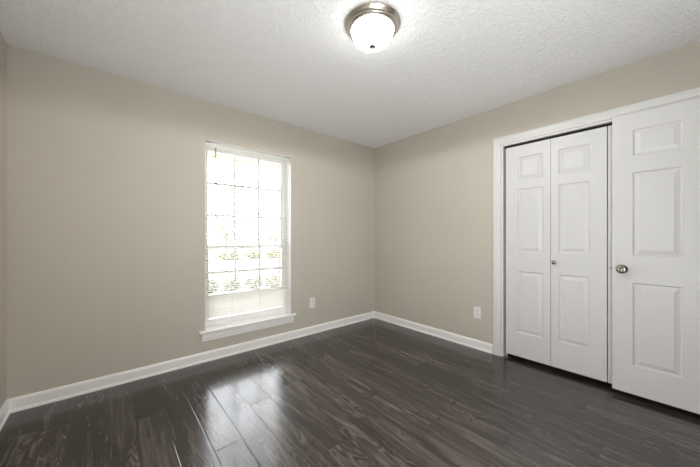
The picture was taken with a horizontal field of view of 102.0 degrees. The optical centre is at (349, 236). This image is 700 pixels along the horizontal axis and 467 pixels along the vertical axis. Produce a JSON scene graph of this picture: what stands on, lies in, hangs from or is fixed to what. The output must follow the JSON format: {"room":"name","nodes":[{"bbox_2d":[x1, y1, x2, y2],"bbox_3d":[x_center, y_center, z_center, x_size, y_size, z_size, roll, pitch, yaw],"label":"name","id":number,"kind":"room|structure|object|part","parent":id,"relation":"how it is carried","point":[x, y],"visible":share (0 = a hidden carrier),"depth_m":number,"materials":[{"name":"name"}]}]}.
{"room":"empty bedroom","nodes":[
{"label":"empty bedroom","id":0,"kind":"room"},
{"bbox_2d":[0,32,6,408],"bbox_3d":[-1.289,-0.053,0.629,0.120,2.440,3.560,0,0,-40],"label":"wall","id":1,"kind":"structure","parent":0,"point":[3,45],"depth_m":1.82,"materials":[{"name":"beige paint"}]},
{"bbox_2d":[0,399,9,430],"bbox_3d":[-1.171,1.121,0.598,0.019,0.093,3.360,0,0,-40],"label":"baseboard","id":2,"kind":"structure","parent":1,"relation":"attached to","point":[4,411],"depth_m":1.79,"materials":[{"name":"white paint"}]},
{"bbox_2d":[7,44,373,398],"bbox_3d":[-1.022,-0.053,3.060,3.435,2.440,0.200,0,0,-40],"label":"wall","id":3,"kind":"structure","parent":0,"point":[106,171],"depth_m":2.28,"materials":[{"name":"beige paint"}]},
{"bbox_2d":[8,311,373,413],"bbox_3d":[-0.951,1.121,2.977,3.435,0.093,0.019,0,0,-40],"label":"baseboard","id":4,"kind":"structure","parent":3,"relation":"attached to","point":[32,400],"depth_m":2.40,"materials":[{"name":"white paint"}]},
{"bbox_2d":[199,140,295,341],"bbox_3d":[-1.059,0.036,2.990,0.997,1.881,0.209,0,0,-40],"label":"window","id":5,"kind":"structure","parent":3,"relation":"in","point":[219,328],"depth_m":3.03,"materials":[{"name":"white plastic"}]},
{"bbox_3d":[-1.114,-0.376,3.056,0.834,1.007,0.028,0,0,-40],"label":"sash","id":6,"kind":"part","parent":5,"relation":"part of","materials":[{"name":"white plastic"}]},
{"bbox_3d":[-1.093,0.477,3.032,0.834,0.762,0.028,0,0,-40],"label":"sash","id":7,"kind":"part","parent":5,"relation":"part of","materials":[{"name":"white plastic"}]},
{"bbox_2d":[205,141,289,320],"bbox_3d":[-1.032,-0.048,2.960,0.886,1.698,0.042,0,0,-40],"label":"blind","id":8,"kind":"object","parent":5,"relation":"attached to","point":[224,305],"visible":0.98,"depth_m":2.91,"materials":[{"name":"white plastic"}]},
{"bbox_3d":[-1.036,0.795,2.965,0.874,0.012,0.025,0,0,-40],"label":"rail","id":9,"kind":"part","parent":8,"relation":"part of","materials":[{"name":"white plastic"}]},
{"bbox_3d":[-1.036,0.891,2.964,0.997,0.024,0.139,0,0,-40],"label":"sill","id":10,"kind":"part","parent":5,"relation":"part of","materials":[{"name":"white paint"}]},
{"bbox_2d":[309,297,314,307],"bbox_3d":[-0.454,0.795,3.407,0.074,0.120,0.008,0,0,-40],"label":"wall outlet","id":11,"kind":"object","parent":3,"relation":"attached to","point":[311,300],"visible":1,"depth_m":3.40,"materials":[{"name":"white plastic"}]},
{"bbox_2d":[278,164,280,306],"bbox_3d":[-0.569,0.092,3.635,10.000,2.450,0.090,0,0,-40],"label":"wall","id":12,"kind":"structure","parent":0,"point":[278,164],"depth_m":3.43,"materials":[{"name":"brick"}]},
{"bbox_2d":[0,318,699,466],"bbox_3d":[0.344,1.227,1.977,4.355,0.120,3.620,0,0,-40],"label":"floor","id":13,"kind":"structure","parent":0,"point":[373,392],"depth_m":1.84,"materials":[{"name":"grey wood"}]},
{"bbox_2d":[0,0,699,147],"bbox_3d":[0.104,-1.348,1.734,3.675,0.150,3.680,0,0,-40],"label":"ceiling","id":14,"kind":"structure","parent":0,"point":[292,62],"depth_m":1.89,"materials":[{"name":"white paint"}]},
{"bbox_2d":[345,2,400,51],"bbox_3d":[0.135,-1.194,1.700,0.334,0.159,0.334,0,0,-40],"label":"ceiling light","id":15,"kind":"object","parent":14,"relation":"attached to","point":[371,26],"visible":1,"depth_m":1.61,"materials":[{"name":"white glass"}]},
{"bbox_3d":[0.135,-1.189,1.700,0.250,0.100,0.250,0,0,-40],"label":"lamp shade","id":16,"kind":"part","parent":15,"relation":"part of","materials":[{"name":"white glass"}]},
{"bbox_2d":[374,40,699,343],"bbox_3d":[1.420,-0.053,2.931,0.120,2.440,3.560,0,0,-40],"label":"wall","id":17,"kind":"structure","parent":0,"point":[433,188],"depth_m":3.11,"materials":[{"name":"beige paint"}]},
{"bbox_2d":[374,311,492,353],"bbox_3d":[0.882,1.121,3.457,0.019,0.093,1.661,0,0,-40],"label":"baseboard","id":18,"kind":"structure","parent":17,"relation":"attached to","point":[466,341],"depth_m":3.28,"materials":[{"name":"white paint"}]},
{"bbox_2d":[474,306,480,318],"bbox_3d":[1.322,0.789,2.947,0.008,0.120,0.074,0,0,-40],"label":"wall outlet","id":19,"kind":"object","parent":17,"relation":"attached to","point":[477,310],"visible":1,"depth_m":2.94,"materials":[{"name":"white plastic"}]},
{"bbox_2d":[504,126,607,381],"bbox_3d":[1.750,0.156,2.484,0.066,2.022,0.749,0,0,-40],"label":"door","id":20,"kind":"structure","parent":17,"relation":"in","point":[557,188],"depth_m":2.43,"materials":[{"name":"white paint"}]},
{"bbox_2d":[504,122,611,147],"bbox_3d":[2.005,-0.873,2.208,0.030,0.010,1.501,0,0,-40],"label":"door track","id":21,"kind":"object","parent":17,"relation":"attached to","point":[606,124],"visible":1,"depth_m":2.42,"materials":[{"name":"grey metal"}]},
{"bbox_2d":[493,86,699,355],"bbox_3d":[2.014,0.098,2.219,0.138,2.138,1.686,0,0,-40],"label":"door frame","id":22,"kind":"structure","parent":17,"relation":"attached to","point":[692,93],"depth_m":2.76,"materials":[{"name":"white paint"}]},
{"bbox_2d":[608,125,611,383],"bbox_3d":[2.238,0.156,1.909,0.066,2.022,0.749,0,0,-40],"label":"door frame","id":23,"kind":"structure","parent":17,"relation":"in","point":[610,126],"depth_m":2.19,"materials":[{"name":"white paint"}]},
{"label":"outside","id":24,"kind":"structure","parent":0,"visible":0},
{"bbox_2d":[209,260,277,270],"bbox_3d":[3.250,1.452,20.763,54.000,0.130,4.450,0,0,-40],"label":"street","id":25,"kind":"structure","parent":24,"point":[273,260],"depth_m":13.62,"materials":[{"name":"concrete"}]},
{"bbox_2d":[209,258,277,262],"bbox_3d":[1.761,1.407,22.516,54.000,0.220,0.150,0,0,-40],"label":"curb","id":26,"kind":"object","parent":25,"relation":"on","point":[275,258],"depth_m":15.79,"materials":[{"name":"concrete"}]},
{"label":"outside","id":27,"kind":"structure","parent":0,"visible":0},
{"bbox_2d":[208,242,277,294],"bbox_3d":[-10.331,1.369,36.748,54.000,0.095,56.400,0,0,-40],"label":"lawn","id":28,"kind":"structure","parent":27,"point":[252,242],"depth_m":16.04,"materials":[{"name":"plant"}]},
{"bbox_2d":[209,279,218,292],"bbox_3d":[-3.323,1.182,6.688,0.510,0.328,0.501,0,0,-40],"label":"shrub","id":29,"kind":"object","parent":28,"relation":"on","point":[211,279],"visible":0.12,"depth_m":6.65,"materials":[{"name":"green plant"}]},
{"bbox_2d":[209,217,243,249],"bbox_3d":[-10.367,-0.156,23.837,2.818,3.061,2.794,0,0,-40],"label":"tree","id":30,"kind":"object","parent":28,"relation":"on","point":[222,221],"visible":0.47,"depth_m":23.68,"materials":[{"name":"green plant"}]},
{"bbox_2d":[217,250,245,259],"bbox_3d":[-6.819,1.059,16.338,1.653,0.582,1.326,0,0,-40],"label":"bush","id":31,"kind":"object","parent":28,"relation":"on","point":[233,250],"visible":0.38,"depth_m":16.07,"materials":[{"name":"green plant"}]},
{"bbox_2d":[222,279,241,290],"bbox_3d":[-2.893,1.181,6.956,0.512,0.330,0.465,0,0,-40],"label":"shrub","id":32,"kind":"object","parent":28,"relation":"on","point":[230,279],"visible":0.23,"depth_m":6.87,"materials":[{"name":"green plant"}]},
{"bbox_2d":[245,250,262,257],"bbox_3d":[-5.797,1.089,17.247,1.089,0.518,1.146,0,0,-40],"label":"bush","id":33,"kind":"object","parent":28,"relation":"on","point":[252,250],"visible":0.38,"depth_m":16.98,"materials":[{"name":"green plant"}]},
{"bbox_2d":[245,277,263,287],"bbox_3d":[-2.430,1.181,7.228,0.508,0.331,0.485,0,0,-40],"label":"shrub","id":34,"kind":"object","parent":28,"relation":"on","point":[252,277],"visible":0.26,"depth_m":7.13,"materials":[{"name":"green plant"}]},
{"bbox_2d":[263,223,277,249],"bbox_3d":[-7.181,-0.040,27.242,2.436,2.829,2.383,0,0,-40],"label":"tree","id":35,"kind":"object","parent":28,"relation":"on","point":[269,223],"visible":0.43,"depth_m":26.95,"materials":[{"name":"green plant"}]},
{"bbox_2d":[265,275,277,286],"bbox_3d":[-2.007,1.182,7.485,0.536,0.328,0.491,0,0,-40],"label":"shrub","id":36,"kind":"object","parent":28,"relation":"on","point":[272,275],"visible":0.23,"depth_m":7.39,"materials":[{"name":"green plant"}]},
{"bbox_2d":[266,249,277,257],"bbox_3d":[-4.831,1.072,18.098,1.224,0.553,1.144,0,0,-40],"label":"bush","id":37,"kind":"object","parent":28,"relation":"on","point":[273,249],"visible":0.39,"depth_m":17.81,"materials":[{"name":"green plant"}]},
{"bbox_3d":[0.917,-1.783,1.886,10.000,1.360,5.725,0,0,-40],"label":"roof","id":38,"kind":"structure","parent":0,"visible":0},
{"bbox_2d":[208,152,277,168],"bbox_3d":[-0.741,-1.036,3.837,10.000,0.195,0.440,0,0,-40],"label":"roof eave","id":39,"kind":"object","parent":38,"relation":"attached to","point":[226,157],"depth_m":3.53},
{"bbox_3d":[1.257,-0.053,0.378,3.675,2.440,0.120,0,0,-40],"label":"wall","id":40,"kind":"structure","parent":0,"visible":0},
{"bbox_2d":[610,97,699,413],"bbox_3d":[2.196,0.122,1.819,0.096,2.018,0.787,0,0,-40],"label":"door","id":41,"kind":"structure","parent":40,"relation":"in","point":[655,268],"depth_m":1.94,"materials":[{"name":"white paint"}]},
{"bbox_3d":[1.971,0.237,2.058,0.064,0.064,0.064,0,0,-40],"label":"knob","id":42,"kind":"part","parent":41,"relation":"part of","materials":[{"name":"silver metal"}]}
]}

